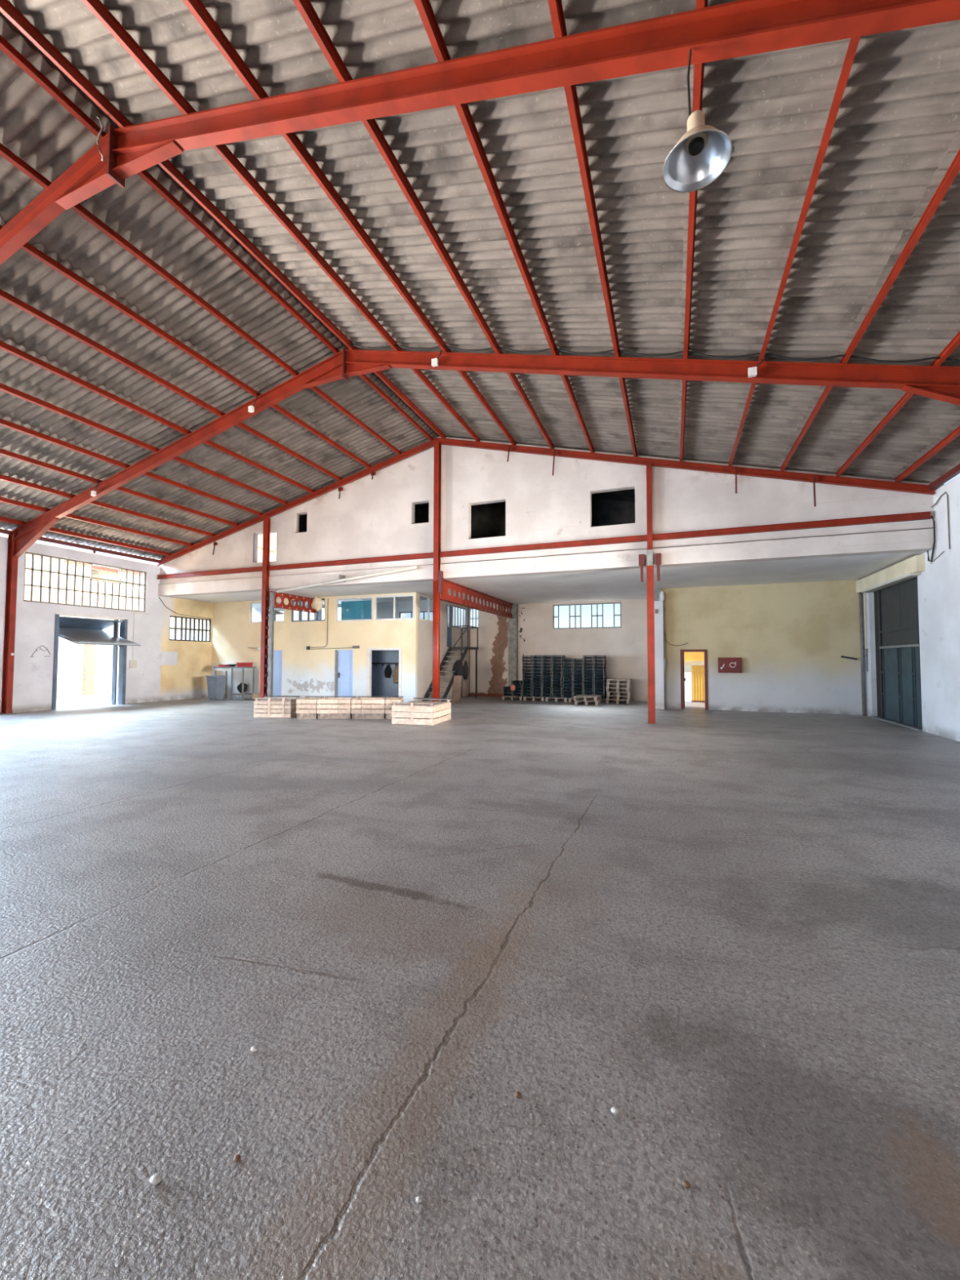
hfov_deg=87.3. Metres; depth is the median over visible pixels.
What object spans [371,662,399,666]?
rail
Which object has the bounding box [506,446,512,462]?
hanger
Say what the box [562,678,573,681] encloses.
crate
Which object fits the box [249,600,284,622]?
window
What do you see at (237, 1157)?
pebble
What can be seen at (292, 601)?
window
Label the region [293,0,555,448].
purlin
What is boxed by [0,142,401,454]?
purlin
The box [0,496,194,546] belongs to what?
purlin
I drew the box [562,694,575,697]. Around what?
crate
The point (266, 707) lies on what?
wooden bin
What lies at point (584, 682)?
crate
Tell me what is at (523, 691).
crate
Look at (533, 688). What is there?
crate
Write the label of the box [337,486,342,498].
hanger
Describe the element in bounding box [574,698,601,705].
pallet
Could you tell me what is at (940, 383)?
frame
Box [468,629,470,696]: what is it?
pipe
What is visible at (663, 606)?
conduit
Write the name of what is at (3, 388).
purlin
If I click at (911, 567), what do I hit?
beam
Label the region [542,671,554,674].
crate
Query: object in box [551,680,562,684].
crate
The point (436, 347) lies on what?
beam
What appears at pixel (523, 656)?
crate
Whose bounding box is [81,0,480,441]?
purlin
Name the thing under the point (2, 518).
purlin
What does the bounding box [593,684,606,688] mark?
crate
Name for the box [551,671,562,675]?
crate
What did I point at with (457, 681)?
board
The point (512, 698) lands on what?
pallet
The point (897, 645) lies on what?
door
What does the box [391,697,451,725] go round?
wooden bin
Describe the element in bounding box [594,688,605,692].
crate
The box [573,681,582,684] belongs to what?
crate
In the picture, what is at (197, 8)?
purlin
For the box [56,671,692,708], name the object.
ground
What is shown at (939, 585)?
wall
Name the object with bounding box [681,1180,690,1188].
pebble
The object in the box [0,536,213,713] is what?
wall
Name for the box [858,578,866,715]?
downpipe
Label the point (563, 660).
crate
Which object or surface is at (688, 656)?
wall
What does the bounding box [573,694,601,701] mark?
pallet
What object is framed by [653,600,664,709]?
pillar
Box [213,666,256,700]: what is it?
work table
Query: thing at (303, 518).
window
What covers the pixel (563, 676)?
crate
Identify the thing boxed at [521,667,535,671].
crate
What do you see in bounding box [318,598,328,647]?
conduit
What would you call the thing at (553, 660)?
crate
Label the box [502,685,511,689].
crate
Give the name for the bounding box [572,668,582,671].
crate
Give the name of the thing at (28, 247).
purlin
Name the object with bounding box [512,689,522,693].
crate
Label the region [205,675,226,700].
bin
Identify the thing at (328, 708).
wooden bin
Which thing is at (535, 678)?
crate
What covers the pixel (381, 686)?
wall niche
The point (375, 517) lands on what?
wall
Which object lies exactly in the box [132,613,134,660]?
conduit
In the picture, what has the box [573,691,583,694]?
crate
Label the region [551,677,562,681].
crate
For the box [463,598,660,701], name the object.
wall
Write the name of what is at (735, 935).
floor
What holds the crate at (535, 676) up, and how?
on the crate at (535, 678)
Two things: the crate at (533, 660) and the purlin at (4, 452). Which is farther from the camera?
the crate at (533, 660)
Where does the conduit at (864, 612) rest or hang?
attached to the wall at (939, 585)
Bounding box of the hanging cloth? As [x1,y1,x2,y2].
[392,664,399,684]
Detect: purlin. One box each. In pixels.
[0,0,446,438]
[0,34,433,439]
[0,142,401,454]
[0,224,371,467]
[0,288,342,480]
[0,340,315,493]
[0,382,288,504]
[0,417,262,515]
[0,448,239,526]
[0,474,216,537]
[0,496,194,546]
[0,515,172,555]
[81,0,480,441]
[182,0,516,444]
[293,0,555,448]
[413,0,595,453]
[547,0,637,457]
[679,0,707,461]
[728,36,860,466]
[780,148,959,471]
[835,330,959,476]
[893,426,959,482]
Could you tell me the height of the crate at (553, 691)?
0.124 m
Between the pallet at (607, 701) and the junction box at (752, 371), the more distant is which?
the pallet at (607, 701)
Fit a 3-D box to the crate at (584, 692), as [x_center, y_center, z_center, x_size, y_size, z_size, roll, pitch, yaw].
[4.264,2.063,19.560,0.401,0.124,0.584,-1,-2,20]
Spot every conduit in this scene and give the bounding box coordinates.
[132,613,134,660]
[159,597,211,618]
[317,647,352,648]
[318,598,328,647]
[662,606,665,707]
[863,593,866,648]
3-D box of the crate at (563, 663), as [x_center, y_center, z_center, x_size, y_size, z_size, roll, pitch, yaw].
[3.533,0.925,19.954,0.401,0.124,0.584,-1,-2,20]
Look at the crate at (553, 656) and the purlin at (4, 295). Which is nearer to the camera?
the purlin at (4, 295)
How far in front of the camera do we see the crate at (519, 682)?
20.46 m
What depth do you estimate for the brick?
20.65 m
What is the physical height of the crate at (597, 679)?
0.124 m
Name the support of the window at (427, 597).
in the wall at (424, 658)
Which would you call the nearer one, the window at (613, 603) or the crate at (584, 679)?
the crate at (584, 679)
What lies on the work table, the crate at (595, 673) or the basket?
the basket
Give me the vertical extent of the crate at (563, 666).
0.124 m
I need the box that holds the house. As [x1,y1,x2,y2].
[0,528,404,696]
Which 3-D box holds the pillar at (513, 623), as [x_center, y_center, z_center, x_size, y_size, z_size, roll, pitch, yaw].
[1.434,0.462,21.812,0.360,4.050,0.220,-1,-2,21]
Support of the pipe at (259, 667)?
attached to the wall at (304, 673)
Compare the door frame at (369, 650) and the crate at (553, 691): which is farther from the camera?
the crate at (553, 691)
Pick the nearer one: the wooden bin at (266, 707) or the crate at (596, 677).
the wooden bin at (266, 707)
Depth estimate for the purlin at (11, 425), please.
12.79 m
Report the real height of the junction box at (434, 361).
0.429 m
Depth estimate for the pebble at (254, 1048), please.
2.06 m
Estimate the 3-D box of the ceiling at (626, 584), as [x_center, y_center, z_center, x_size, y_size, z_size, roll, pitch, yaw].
[0.167,-1.893,18.853,23.780,0.410,7.330,-1,-2,21]
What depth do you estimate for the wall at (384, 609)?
21.11 m
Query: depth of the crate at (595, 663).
19.22 m
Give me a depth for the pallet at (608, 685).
18.93 m
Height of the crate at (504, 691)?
0.124 m
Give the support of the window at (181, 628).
in the wall at (166, 669)
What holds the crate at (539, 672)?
on the crate at (535, 676)
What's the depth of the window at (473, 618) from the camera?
22.72 m
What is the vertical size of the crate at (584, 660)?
0.124 m
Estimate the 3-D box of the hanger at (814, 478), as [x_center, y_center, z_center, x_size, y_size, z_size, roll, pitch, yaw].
[7.672,-3.413,11.530,0.180,0.754,0.157,-1,-2,21]
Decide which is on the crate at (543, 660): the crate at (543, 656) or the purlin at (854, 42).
the crate at (543, 656)
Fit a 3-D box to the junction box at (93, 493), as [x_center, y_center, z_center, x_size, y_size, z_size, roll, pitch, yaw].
[-10.384,-4.107,13.589,0.232,0.429,0.075,-1,-2,21]
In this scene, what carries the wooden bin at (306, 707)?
on the floor
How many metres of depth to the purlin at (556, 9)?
5.78 m
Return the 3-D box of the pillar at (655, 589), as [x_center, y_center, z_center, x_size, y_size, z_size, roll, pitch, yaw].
[5.949,-1.525,16.993,0.160,0.450,0.150,-1,-2,21]
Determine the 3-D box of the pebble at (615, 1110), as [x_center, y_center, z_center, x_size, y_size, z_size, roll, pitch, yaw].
[0.478,1.669,1.785,0.028,0.016,0.021,-1,-2,21]
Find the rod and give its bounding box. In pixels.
[864,648,867,671]
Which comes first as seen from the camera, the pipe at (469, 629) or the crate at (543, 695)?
the crate at (543, 695)
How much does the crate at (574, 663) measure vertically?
0.124 m
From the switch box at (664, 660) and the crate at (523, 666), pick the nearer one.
the switch box at (664, 660)
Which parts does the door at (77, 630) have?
guide rail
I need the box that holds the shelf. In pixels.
[232,693,253,695]
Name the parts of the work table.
drawer rail, leg, leg, leg, leg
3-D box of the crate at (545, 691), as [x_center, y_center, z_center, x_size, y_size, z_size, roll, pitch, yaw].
[2.735,2.083,20.133,0.401,0.124,0.584,-1,-2,20]
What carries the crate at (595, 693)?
on the crate
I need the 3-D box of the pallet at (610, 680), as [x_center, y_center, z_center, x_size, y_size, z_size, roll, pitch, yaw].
[5.353,1.583,19.326,0.840,0.147,1.100,-1,-2,20]
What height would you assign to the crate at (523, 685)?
0.124 m
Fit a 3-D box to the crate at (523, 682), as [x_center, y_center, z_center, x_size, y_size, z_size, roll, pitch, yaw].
[1.990,1.710,20.453,0.401,0.124,0.584,-1,-2,22]
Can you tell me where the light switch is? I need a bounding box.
[128,660,137,667]
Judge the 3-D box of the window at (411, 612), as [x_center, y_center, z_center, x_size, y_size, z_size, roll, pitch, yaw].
[-2.557,-0.919,20.684,1.700,0.500,0.050,-1,-2,21]
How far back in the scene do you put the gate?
19.57 m
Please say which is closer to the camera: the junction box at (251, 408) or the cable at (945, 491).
the cable at (945, 491)
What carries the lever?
attached to the wall at (790, 640)
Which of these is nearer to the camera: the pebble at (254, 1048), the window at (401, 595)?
the pebble at (254, 1048)
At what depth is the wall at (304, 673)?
19.68 m
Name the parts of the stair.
support leg, railing post, support leg, railing post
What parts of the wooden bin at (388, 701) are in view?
foot rail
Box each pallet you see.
[502,696,523,700]
[523,696,545,701]
[545,697,568,702]
[568,697,583,702]
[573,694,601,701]
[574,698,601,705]
[605,686,631,692]
[605,697,631,703]
[606,678,631,684]
[606,682,631,688]
[606,689,631,696]
[606,693,631,699]
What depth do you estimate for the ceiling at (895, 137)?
6.11 m
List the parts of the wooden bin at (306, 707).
foot rail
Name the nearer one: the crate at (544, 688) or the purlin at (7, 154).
the purlin at (7, 154)
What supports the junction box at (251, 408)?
attached to the frame at (940, 383)
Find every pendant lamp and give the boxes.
[268,610,284,613]
[662,48,734,192]
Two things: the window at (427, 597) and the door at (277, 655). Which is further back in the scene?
the door at (277, 655)
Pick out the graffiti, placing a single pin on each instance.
(41, 646)
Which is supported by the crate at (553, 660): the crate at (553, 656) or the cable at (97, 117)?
the crate at (553, 656)
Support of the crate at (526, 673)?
on the crate at (525, 675)
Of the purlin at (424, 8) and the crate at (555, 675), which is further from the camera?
the crate at (555, 675)
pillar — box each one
[508,603,517,697]
[653,587,658,600]
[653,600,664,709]
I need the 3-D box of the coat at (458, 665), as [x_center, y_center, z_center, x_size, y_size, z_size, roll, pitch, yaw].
[-0.854,1.088,19.385,0.503,0.650,0.086,-1,-2,21]
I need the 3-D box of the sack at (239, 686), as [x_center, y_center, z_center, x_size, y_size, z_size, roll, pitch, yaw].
[-9.681,1.952,20.497,0.466,0.475,0.305,-1,-2,21]
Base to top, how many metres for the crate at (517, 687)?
0.124 m
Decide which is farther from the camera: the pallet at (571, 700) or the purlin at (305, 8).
the pallet at (571, 700)
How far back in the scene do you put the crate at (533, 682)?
20.08 m
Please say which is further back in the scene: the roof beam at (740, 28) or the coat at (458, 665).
the coat at (458, 665)
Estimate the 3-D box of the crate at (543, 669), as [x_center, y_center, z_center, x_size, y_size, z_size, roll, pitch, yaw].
[2.743,1.188,20.179,0.401,0.124,0.584,-1,-2,21]
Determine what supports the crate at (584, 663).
on the crate at (584, 666)
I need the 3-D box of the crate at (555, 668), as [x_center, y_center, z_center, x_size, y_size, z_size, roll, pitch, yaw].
[3.122,1.183,20.043,0.401,0.124,0.584,-1,-2,20]
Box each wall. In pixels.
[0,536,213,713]
[159,436,933,583]
[211,591,417,702]
[253,600,432,622]
[414,496,635,538]
[417,592,467,701]
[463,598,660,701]
[662,579,862,715]
[684,652,704,661]
[862,474,959,741]
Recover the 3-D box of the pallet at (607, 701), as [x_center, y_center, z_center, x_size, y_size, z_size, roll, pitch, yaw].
[5.326,2.322,19.295,0.840,0.147,1.100,-1,-2,21]
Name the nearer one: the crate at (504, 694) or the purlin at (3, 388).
the purlin at (3, 388)
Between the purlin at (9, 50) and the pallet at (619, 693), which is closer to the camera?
the purlin at (9, 50)
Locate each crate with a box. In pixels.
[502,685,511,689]
[502,689,512,693]
[502,693,512,696]
[511,680,522,684]
[511,683,522,686]
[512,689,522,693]
[512,693,524,696]
[515,686,522,689]
[521,658,532,661]
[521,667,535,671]
[522,655,532,658]
[522,661,532,664]
[522,664,535,667]
[522,671,535,674]
[522,674,535,677]
[522,677,533,680]
[522,680,532,684]
[522,684,532,687]
[522,687,532,690]
[522,690,532,693]
[522,693,532,697]
[532,655,542,658]
[532,658,542,661]
[532,662,542,664]
[532,664,545,667]
[532,667,545,671]
[532,671,544,674]
[532,674,543,677]
[532,677,543,680]
[532,680,544,684]
[532,684,543,687]
[532,687,543,690]
[532,690,545,693]
[532,693,545,697]
[542,655,551,658]
[542,658,551,661]
[542,662,551,664]
[542,664,554,667]
[542,667,554,671]
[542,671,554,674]
[542,674,555,677]
[542,677,554,680]
[542,680,553,684]
[542,684,553,687]
[542,687,553,690]
[542,690,551,693]
[542,693,552,697]
[551,655,564,658]
[551,658,562,662]
[551,662,562,665]
[551,664,562,668]
[551,667,562,671]
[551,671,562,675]
[551,674,562,678]
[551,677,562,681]
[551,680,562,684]
[551,684,562,688]
[551,687,562,691]
[551,690,562,694]
[552,693,562,697]
[562,658,572,662]
[562,662,573,665]
[562,665,573,668]
[562,668,573,671]
[562,671,573,675]
[562,675,573,678]
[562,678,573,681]
[562,681,573,684]
[562,684,573,688]
[562,688,573,691]
[562,691,573,694]
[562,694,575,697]
[572,658,582,662]
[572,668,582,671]
[573,662,582,665]
[573,665,582,668]
[573,671,583,675]
[573,675,583,678]
[573,678,583,681]
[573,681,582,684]
[573,684,582,688]
[573,688,583,691]
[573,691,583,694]
[582,655,593,658]
[582,658,593,662]
[582,662,594,665]
[582,665,593,668]
[582,668,595,671]
[582,671,593,675]
[582,675,595,678]
[582,678,595,681]
[582,681,594,684]
[582,684,595,688]
[582,688,594,692]
[583,691,594,694]
[593,655,605,658]
[593,658,605,662]
[593,662,606,665]
[593,665,605,668]
[593,668,605,671]
[593,671,606,675]
[593,678,606,681]
[593,681,606,685]
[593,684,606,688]
[594,675,606,678]
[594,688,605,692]
[594,691,606,695]
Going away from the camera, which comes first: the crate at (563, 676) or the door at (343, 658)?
the door at (343, 658)
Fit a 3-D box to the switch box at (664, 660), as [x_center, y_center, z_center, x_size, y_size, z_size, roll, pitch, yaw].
[6.117,0.789,16.667,0.070,0.300,0.060,-1,-2,21]
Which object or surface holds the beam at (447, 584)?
attached to the pillar at (513, 623)
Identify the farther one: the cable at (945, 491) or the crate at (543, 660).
the crate at (543, 660)
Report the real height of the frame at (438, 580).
8.299 m
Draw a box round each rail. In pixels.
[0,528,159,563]
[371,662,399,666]
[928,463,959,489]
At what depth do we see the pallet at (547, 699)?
19.83 m
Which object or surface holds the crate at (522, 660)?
on the crate at (523, 663)
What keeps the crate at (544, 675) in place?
on the crate at (544, 678)
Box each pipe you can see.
[258,666,260,693]
[275,565,417,592]
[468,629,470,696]
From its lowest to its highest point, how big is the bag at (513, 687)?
0.268 m
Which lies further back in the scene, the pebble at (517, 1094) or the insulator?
the insulator
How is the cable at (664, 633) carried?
attached to the wall at (790, 640)
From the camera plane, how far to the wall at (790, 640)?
15.85 m
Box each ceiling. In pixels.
[0,0,959,483]
[0,15,437,559]
[168,551,927,608]
[414,484,944,511]
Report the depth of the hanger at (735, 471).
12.15 m
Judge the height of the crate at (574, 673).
0.124 m
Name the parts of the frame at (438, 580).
post, post, post, post, post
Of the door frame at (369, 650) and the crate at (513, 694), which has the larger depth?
the crate at (513, 694)
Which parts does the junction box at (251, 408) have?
lid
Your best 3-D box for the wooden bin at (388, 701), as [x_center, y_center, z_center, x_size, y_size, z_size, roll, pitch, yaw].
[-2.386,1.885,14.075,0.403,0.562,0.765,0,-2,-1]
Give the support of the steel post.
on the floor
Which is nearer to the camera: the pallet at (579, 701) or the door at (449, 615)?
the pallet at (579, 701)
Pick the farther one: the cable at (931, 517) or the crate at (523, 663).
the crate at (523, 663)
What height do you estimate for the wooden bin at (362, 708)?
0.562 m
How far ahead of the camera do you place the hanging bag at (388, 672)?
19.74 m
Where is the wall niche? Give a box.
[371,649,399,697]
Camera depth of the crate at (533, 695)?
20.03 m
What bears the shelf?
attached to the work table
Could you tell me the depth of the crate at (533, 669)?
20.06 m
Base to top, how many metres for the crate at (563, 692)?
0.124 m
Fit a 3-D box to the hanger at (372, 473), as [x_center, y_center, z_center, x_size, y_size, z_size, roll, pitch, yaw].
[-3.395,-5.181,15.829,0.180,0.328,0.160,-1,-2,21]
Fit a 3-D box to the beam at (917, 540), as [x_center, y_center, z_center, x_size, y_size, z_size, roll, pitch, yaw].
[-1.202,-2.062,15.270,23.780,0.450,0.350,-1,-2,21]
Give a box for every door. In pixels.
[51,612,140,710]
[266,649,282,697]
[334,649,352,697]
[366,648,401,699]
[446,604,452,647]
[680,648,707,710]
[870,576,922,731]
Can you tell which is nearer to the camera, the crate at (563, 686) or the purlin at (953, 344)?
the purlin at (953, 344)
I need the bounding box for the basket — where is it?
[235,662,253,666]
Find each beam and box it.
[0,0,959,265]
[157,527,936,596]
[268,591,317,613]
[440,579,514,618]
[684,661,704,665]
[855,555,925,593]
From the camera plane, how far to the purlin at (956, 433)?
9.66 m
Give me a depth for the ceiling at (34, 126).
10.34 m
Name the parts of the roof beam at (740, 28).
plate, plate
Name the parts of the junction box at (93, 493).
lid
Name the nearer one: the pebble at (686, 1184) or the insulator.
the pebble at (686, 1184)
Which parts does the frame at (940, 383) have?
plate, plate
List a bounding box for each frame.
[0,346,959,714]
[155,437,935,724]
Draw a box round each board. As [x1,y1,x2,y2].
[451,675,462,703]
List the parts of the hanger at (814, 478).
plate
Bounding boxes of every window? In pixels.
[23,551,149,614]
[168,615,210,641]
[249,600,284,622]
[274,608,302,621]
[291,598,324,622]
[298,514,306,532]
[335,595,373,622]
[373,594,414,621]
[399,610,432,619]
[419,594,432,622]
[453,605,466,628]
[469,608,479,626]
[552,602,621,629]
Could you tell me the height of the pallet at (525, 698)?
0.147 m
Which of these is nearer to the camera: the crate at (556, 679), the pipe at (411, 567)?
the pipe at (411, 567)
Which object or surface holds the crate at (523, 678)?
on the crate at (523, 682)
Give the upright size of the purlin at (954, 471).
0.200 m
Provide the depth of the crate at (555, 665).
19.78 m
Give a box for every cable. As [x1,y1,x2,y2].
[95,115,104,161]
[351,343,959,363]
[664,632,688,646]
[927,515,935,561]
[930,491,950,549]
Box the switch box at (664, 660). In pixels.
[663,659,666,668]
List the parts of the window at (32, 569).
vent frame, sill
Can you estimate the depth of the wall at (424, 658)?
20.02 m
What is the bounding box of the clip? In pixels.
[338,574,345,582]
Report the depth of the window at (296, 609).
23.28 m
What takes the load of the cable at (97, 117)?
hanging from the roof beam at (740, 28)
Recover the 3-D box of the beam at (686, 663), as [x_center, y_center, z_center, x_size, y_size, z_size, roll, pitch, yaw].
[8.796,0.896,19.518,2.700,0.170,0.220,-1,-2,21]
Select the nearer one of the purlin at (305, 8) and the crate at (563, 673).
the purlin at (305, 8)
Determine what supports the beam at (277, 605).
attached to the frame at (438, 580)
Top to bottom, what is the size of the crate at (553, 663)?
0.124 m
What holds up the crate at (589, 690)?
on the crate at (584, 692)
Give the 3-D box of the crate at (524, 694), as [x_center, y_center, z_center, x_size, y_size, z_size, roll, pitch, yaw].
[1.982,2.221,20.418,0.401,0.124,0.584,-1,-2,21]
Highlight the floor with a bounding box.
[0,696,959,1279]
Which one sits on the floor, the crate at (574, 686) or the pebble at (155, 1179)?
the pebble at (155, 1179)
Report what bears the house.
on the ground
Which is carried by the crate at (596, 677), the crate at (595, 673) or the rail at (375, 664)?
the crate at (595, 673)
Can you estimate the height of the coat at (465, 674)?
0.729 m
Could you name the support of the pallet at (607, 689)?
on the pallet at (619, 693)
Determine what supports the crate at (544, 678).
on the crate at (545, 682)
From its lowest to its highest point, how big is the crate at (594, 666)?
0.124 m
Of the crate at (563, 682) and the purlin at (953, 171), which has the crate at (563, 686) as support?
the crate at (563, 682)
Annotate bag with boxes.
[384,664,391,678]
[510,684,515,690]
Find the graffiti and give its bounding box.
[30,645,50,657]
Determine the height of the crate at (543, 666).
0.124 m
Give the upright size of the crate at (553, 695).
0.124 m
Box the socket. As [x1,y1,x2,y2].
[688,136,704,155]
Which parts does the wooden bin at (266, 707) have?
rail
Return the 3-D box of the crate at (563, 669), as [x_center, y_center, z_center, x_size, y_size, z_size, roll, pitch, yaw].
[3.512,1.180,19.933,0.401,0.124,0.584,-1,-2,21]
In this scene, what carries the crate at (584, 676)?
on the crate at (584, 679)
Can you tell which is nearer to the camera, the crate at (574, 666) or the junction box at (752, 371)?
the junction box at (752, 371)
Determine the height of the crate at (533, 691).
0.124 m
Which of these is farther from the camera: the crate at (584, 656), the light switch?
the crate at (584, 656)
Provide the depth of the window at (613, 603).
20.85 m
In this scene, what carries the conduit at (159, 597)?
attached to the wall at (166, 669)
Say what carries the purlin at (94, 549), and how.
attached to the frame
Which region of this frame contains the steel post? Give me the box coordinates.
[267,591,274,697]
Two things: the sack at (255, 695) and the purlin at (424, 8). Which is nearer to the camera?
the purlin at (424, 8)
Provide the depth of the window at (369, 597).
19.11 m
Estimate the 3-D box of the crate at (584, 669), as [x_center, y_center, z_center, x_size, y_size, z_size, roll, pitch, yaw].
[4.256,1.168,19.589,0.401,0.124,0.584,-1,-2,21]
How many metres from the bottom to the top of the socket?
0.060 m
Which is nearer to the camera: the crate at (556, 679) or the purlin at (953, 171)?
the purlin at (953, 171)
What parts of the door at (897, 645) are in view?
edge frame, panel, panel, rail, rail, panel, panel, panel, panel, edge frame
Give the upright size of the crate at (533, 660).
0.124 m
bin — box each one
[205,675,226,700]
[253,695,300,717]
[296,696,324,719]
[316,696,356,719]
[351,696,389,719]
[385,696,403,719]
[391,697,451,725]
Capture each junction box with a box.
[90,480,99,496]
[248,393,257,413]
[431,350,442,366]
[747,359,762,377]
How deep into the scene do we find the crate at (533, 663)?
20.05 m
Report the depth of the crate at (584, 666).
19.33 m
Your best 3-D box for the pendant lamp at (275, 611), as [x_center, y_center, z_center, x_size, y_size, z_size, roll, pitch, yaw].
[-8.823,-1.370,21.532,0.840,0.460,0.840,-1,-2,21]
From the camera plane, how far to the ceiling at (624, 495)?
17.28 m
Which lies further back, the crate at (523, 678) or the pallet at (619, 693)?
the crate at (523, 678)
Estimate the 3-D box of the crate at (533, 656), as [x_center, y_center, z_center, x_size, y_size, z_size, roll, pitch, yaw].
[2.365,0.681,20.341,0.401,0.124,0.584,-1,-2,21]
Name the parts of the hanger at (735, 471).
plate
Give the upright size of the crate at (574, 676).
0.124 m
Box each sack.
[236,682,247,693]
[250,692,259,700]
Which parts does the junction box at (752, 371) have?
lid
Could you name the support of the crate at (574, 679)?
on the crate at (574, 682)
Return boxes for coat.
[452,659,464,676]
[462,661,468,679]
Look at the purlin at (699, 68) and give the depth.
6.17 m
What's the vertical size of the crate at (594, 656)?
0.124 m
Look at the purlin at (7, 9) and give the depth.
7.04 m
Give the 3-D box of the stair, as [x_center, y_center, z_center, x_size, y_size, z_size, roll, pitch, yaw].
[-1.081,0.398,20.000,0.805,4.081,3.602,-1,-2,21]
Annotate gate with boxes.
[691,665,704,702]
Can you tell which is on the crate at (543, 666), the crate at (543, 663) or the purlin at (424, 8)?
the crate at (543, 663)
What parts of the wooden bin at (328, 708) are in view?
foot rail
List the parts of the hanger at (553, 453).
plate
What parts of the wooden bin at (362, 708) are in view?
foot rail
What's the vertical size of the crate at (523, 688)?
0.124 m
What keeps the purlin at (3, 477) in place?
attached to the frame
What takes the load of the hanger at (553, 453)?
hanging from the frame at (438, 580)
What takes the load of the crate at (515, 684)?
on the crate at (517, 687)
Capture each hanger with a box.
[212,541,217,555]
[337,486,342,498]
[370,471,376,479]
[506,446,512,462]
[551,449,557,475]
[732,467,740,493]
[808,475,818,506]
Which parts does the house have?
cornice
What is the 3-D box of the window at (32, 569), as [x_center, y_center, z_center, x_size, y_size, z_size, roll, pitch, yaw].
[-13.223,-1.837,17.190,0.155,1.600,3.920,-1,-2,21]
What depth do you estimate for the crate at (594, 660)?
19.22 m
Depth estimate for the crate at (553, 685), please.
19.74 m
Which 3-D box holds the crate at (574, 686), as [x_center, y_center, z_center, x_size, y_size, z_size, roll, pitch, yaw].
[3.904,1.815,19.773,0.401,0.124,0.584,-1,-2,20]
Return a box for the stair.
[422,600,478,701]
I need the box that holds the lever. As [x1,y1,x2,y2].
[840,655,857,660]
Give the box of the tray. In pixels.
[218,664,231,666]
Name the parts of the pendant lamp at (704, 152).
cord, lamp shade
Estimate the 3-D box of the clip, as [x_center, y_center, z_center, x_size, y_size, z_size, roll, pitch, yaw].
[-4.424,-1.978,16.165,0.060,0.200,0.270,-1,-2,21]
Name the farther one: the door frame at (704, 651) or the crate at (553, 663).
the crate at (553, 663)
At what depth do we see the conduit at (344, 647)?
19.32 m
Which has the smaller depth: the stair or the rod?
the rod
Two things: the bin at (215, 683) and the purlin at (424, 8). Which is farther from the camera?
the bin at (215, 683)
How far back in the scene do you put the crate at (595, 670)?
19.19 m
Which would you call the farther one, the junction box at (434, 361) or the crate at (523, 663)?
the crate at (523, 663)
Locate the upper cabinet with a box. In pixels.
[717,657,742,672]
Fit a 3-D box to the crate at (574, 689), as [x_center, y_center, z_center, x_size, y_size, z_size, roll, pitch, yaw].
[3.903,1.943,19.766,0.401,0.124,0.584,-1,-2,22]
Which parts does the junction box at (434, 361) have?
lid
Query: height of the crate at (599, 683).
0.124 m
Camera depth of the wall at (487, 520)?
19.16 m
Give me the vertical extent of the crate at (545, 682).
0.124 m
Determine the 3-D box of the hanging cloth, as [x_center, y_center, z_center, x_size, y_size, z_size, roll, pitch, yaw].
[-3.267,1.329,19.590,0.376,0.746,0.086,-1,-2,21]
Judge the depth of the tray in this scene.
20.55 m
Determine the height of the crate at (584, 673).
0.124 m
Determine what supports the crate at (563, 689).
on the crate at (563, 692)
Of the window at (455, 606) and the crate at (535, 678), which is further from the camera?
the window at (455, 606)
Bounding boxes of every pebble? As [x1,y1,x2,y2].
[149,1173,161,1185]
[233,1154,240,1162]
[250,1045,257,1052]
[416,1196,422,1203]
[514,1091,520,1097]
[610,1106,618,1114]
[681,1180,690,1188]
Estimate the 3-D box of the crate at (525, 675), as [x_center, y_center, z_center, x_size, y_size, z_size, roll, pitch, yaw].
[1.990,1.454,20.453,0.401,0.124,0.584,-1,-2,20]
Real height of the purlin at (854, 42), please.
0.131 m
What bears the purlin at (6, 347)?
attached to the frame
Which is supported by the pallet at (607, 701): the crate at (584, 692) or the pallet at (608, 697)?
the pallet at (608, 697)
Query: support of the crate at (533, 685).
on the crate at (533, 688)
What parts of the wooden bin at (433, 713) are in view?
rail, rail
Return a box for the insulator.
[659,591,664,600]
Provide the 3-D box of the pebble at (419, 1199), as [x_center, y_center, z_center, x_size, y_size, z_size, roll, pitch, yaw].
[-0.180,1.657,1.489,0.018,0.012,0.015,0,-2,-2]
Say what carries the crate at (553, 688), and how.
on the crate at (553, 691)
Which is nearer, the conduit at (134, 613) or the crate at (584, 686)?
the conduit at (134, 613)
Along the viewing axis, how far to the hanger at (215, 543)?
18.14 m
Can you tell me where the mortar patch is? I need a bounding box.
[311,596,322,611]
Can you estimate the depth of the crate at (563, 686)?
19.66 m
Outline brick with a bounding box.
[257,635,261,639]
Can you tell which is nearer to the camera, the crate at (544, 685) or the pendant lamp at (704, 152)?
the pendant lamp at (704, 152)
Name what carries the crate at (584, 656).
on the crate at (584, 660)

